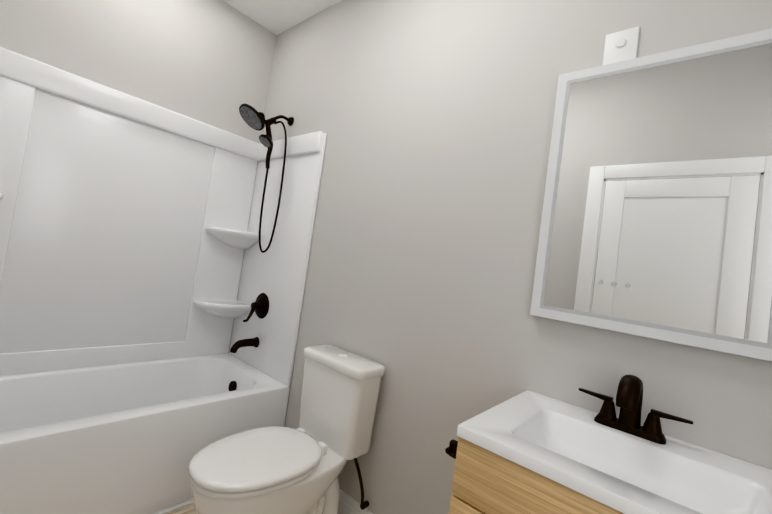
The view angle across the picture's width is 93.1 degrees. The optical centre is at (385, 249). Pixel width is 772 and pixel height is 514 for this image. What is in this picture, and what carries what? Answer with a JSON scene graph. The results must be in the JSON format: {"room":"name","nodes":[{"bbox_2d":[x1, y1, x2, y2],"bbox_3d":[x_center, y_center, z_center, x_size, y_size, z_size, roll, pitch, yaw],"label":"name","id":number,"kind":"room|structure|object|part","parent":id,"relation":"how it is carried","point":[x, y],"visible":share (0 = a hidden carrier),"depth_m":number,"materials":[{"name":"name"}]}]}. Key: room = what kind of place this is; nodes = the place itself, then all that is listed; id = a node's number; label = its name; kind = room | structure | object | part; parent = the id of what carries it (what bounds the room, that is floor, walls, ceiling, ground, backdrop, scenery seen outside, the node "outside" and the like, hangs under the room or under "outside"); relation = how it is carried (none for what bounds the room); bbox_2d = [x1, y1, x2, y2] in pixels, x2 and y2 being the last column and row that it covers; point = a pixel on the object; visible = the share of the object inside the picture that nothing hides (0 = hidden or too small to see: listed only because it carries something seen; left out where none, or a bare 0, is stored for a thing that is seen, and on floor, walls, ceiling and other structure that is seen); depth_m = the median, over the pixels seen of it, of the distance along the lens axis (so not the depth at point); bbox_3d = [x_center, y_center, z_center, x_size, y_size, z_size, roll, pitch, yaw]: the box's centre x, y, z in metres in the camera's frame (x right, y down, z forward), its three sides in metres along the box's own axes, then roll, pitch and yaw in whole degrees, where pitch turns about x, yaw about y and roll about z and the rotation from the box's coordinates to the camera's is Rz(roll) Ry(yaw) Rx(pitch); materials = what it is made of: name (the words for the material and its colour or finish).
{"room":"bathroom","nodes":[
{"label":"bathroom","id":0,"kind":"room"},
{"bbox_2d":[0,0,275,143],"bbox_3d":[-1.516,-0.283,2.073,0.100,2.780,1.524,6,-3,41],"label":"wall","id":1,"kind":"structure","parent":0,"point":[209,62],"depth_m":2.13,"materials":[{"name":"grey paint"}]},
{"bbox_2d":[168,504,196,513],"bbox_3d":[-0.492,1.270,0.966,3.333,0.100,1.724,6,-3,41],"label":"floor","id":2,"kind":"structure","parent":0,"point":[189,509],"depth_m":1.66,"materials":[{"name":"brown wood"}]},
{"bbox_2d":[0,47,326,513],"bbox_3d":[-1.246,0.158,1.776,0.762,1.959,1.521,6,-3,41],"label":"bathtub","id":3,"kind":"object","parent":2,"relation":"on","point":[140,271],"visible":0.98,"depth_m":1.96,"materials":[{"name":"white plastic"}]},
{"bbox_2d":[188,345,384,513],"bbox_3d":[-0.423,0.851,1.488,0.412,0.788,0.713,6,-3,41],"label":"toilet","id":4,"kind":"object","parent":2,"relation":"on","point":[274,470],"visible":1,"depth_m":1.49,"materials":[{"name":"white ceramic"}]},
{"bbox_3d":[-0.490,0.817,1.408,0.372,0.020,0.487,6,-3,41],"label":"seat","id":5,"kind":"part","parent":4,"relation":"part of","materials":[{"name":"white plastic"}]},
{"bbox_3d":[-0.486,0.790,1.408,0.380,0.030,0.495,6,-3,41],"label":"lid","id":6,"kind":"part","parent":4,"relation":"part of","materials":[{"name":"white plastic"}]},
{"bbox_3d":[-0.455,1.040,1.475,0.372,0.404,0.669,6,-3,41],"label":"bowl","id":7,"kind":"part","parent":4,"relation":"part of","materials":[{"name":"white ceramic"}]},
{"bbox_3d":[-0.229,0.708,1.697,0.392,0.344,0.165,6,-3,41],"label":"tank","id":8,"kind":"part","parent":4,"relation":"part of","materials":[{"name":"white ceramic"}]},
{"bbox_3d":[-0.203,0.516,1.704,0.410,0.042,0.183,6,-3,41],"label":"tank lid","id":9,"kind":"part","parent":4,"relation":"part of","materials":[{"name":"white ceramic"}]},
{"bbox_2d":[223,0,340,34],"bbox_3d":[-0.100,-1.581,1.077,3.333,0.100,1.724,6,-3,41],"label":"ceiling","id":10,"kind":"structure","parent":0,"point":[276,17],"depth_m":2.39,"materials":[{"name":"white paint"}]},
{"bbox_2d":[260,0,771,513],"bbox_3d":[0.225,-0.060,1.637,3.333,2.780,0.100,6,-3,41],"label":"wall","id":11,"kind":"structure","parent":0,"point":[432,120],"depth_m":1.52,"materials":[{"name":"grey paint"}]},
{"bbox_2d":[230,104,293,352],"bbox_3d":[-0.830,-0.133,2.245,0.182,1.537,0.346,6,-3,41],"label":"fittings","id":12,"kind":"object","parent":11,"relation":"attached to","point":[252,117],"visible":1,"depth_m":2.29,"materials":[{"name":"black metal"}]},
{"bbox_3d":[-0.889,0.597,2.278,0.051,0.078,0.158,6,-3,41],"label":"spout","id":13,"kind":"part","parent":12,"relation":"part of","materials":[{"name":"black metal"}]},
{"bbox_3d":[-0.853,0.403,2.282,0.044,0.093,0.083,6,-3,41],"label":"valve lever","id":14,"kind":"part","parent":12,"relation":"part of","materials":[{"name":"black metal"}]},
{"bbox_3d":[-0.738,-0.603,2.294,0.037,0.188,0.050,6,-3,41],"label":"shower hand handle","id":15,"kind":"part","parent":12,"relation":"part of","materials":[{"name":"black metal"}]},
{"bbox_3d":[-0.676,-0.834,2.352,0.018,0.066,0.131,6,-3,41],"label":"shower arm","id":16,"kind":"part","parent":12,"relation":"part of"},
{"bbox_2d":[338,489,372,513],"bbox_3d":[0.295,1.273,1.294,2.371,0.134,0.015,6,-3,41],"label":"baseboard","id":17,"kind":"structure","parent":11,"relation":"attached to","point":[348,504],"depth_m":1.70,"materials":[{"name":"white paint"}]},
{"bbox_2d":[445,375,771,513],"bbox_3d":[0.522,0.668,0.882,0.637,0.701,0.488,6,-3,41],"label":"bathroom vanity","id":18,"kind":"object","parent":11,"relation":"attached to","point":[528,452],"visible":1,"depth_m":0.87,"materials":[{"name":"white ceramic"}]},
{"bbox_3d":[0.177,0.507,0.925,0.034,0.040,0.020,6,-3,41],"label":"sidebar post","id":19,"kind":"part","parent":18,"relation":"part of","materials":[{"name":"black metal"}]},
{"bbox_3d":[0.364,0.806,0.692,0.599,0.370,0.018,6,-3,41],"label":"drawer","id":20,"kind":"part","parent":18,"relation":"part of","materials":[{"name":"brown wood"}]},
{"bbox_3d":[0.399,0.549,0.702,0.599,0.137,0.018,6,-3,41],"label":"drawer","id":21,"kind":"part","parent":18,"relation":"part of","materials":[{"name":"brown wood"}]},
{"bbox_2d":[578,375,693,444],"bbox_3d":[0.650,0.416,0.978,0.264,0.158,0.158,6,-3,41],"label":"faucet","id":22,"kind":"object","parent":18,"relation":"on","point":[627,428],"depth_m":0.98,"materials":[{"name":"brown metal"}]},
{"bbox_2d":[602,26,639,64],"bbox_3d":[0.766,-0.657,1.196,0.095,0.125,0.013,6,-3,41],"label":"light fixture","id":23,"kind":"object","parent":11,"relation":"attached to","point":[621,46],"visible":0.77,"depth_m":1.19,"materials":[{"name":"white plastic"}]},
{"bbox_3d":[0.766,-0.674,1.194,0.032,0.032,0.006,6,-3,41],"label":"knob","id":24,"kind":"part","parent":23,"relation":"part of","materials":[{"name":"white plastic"}]},
{"bbox_2d":[530,28,771,361],"bbox_3d":[0.790,-0.169,1.084,0.607,0.848,0.037,6,-3,41],"label":"led mirror","id":25,"kind":"object","parent":11,"relation":"attached to","point":[656,221],"visible":0.98,"depth_m":1.05,"materials":[{"name":"white plastic"}]}
]}

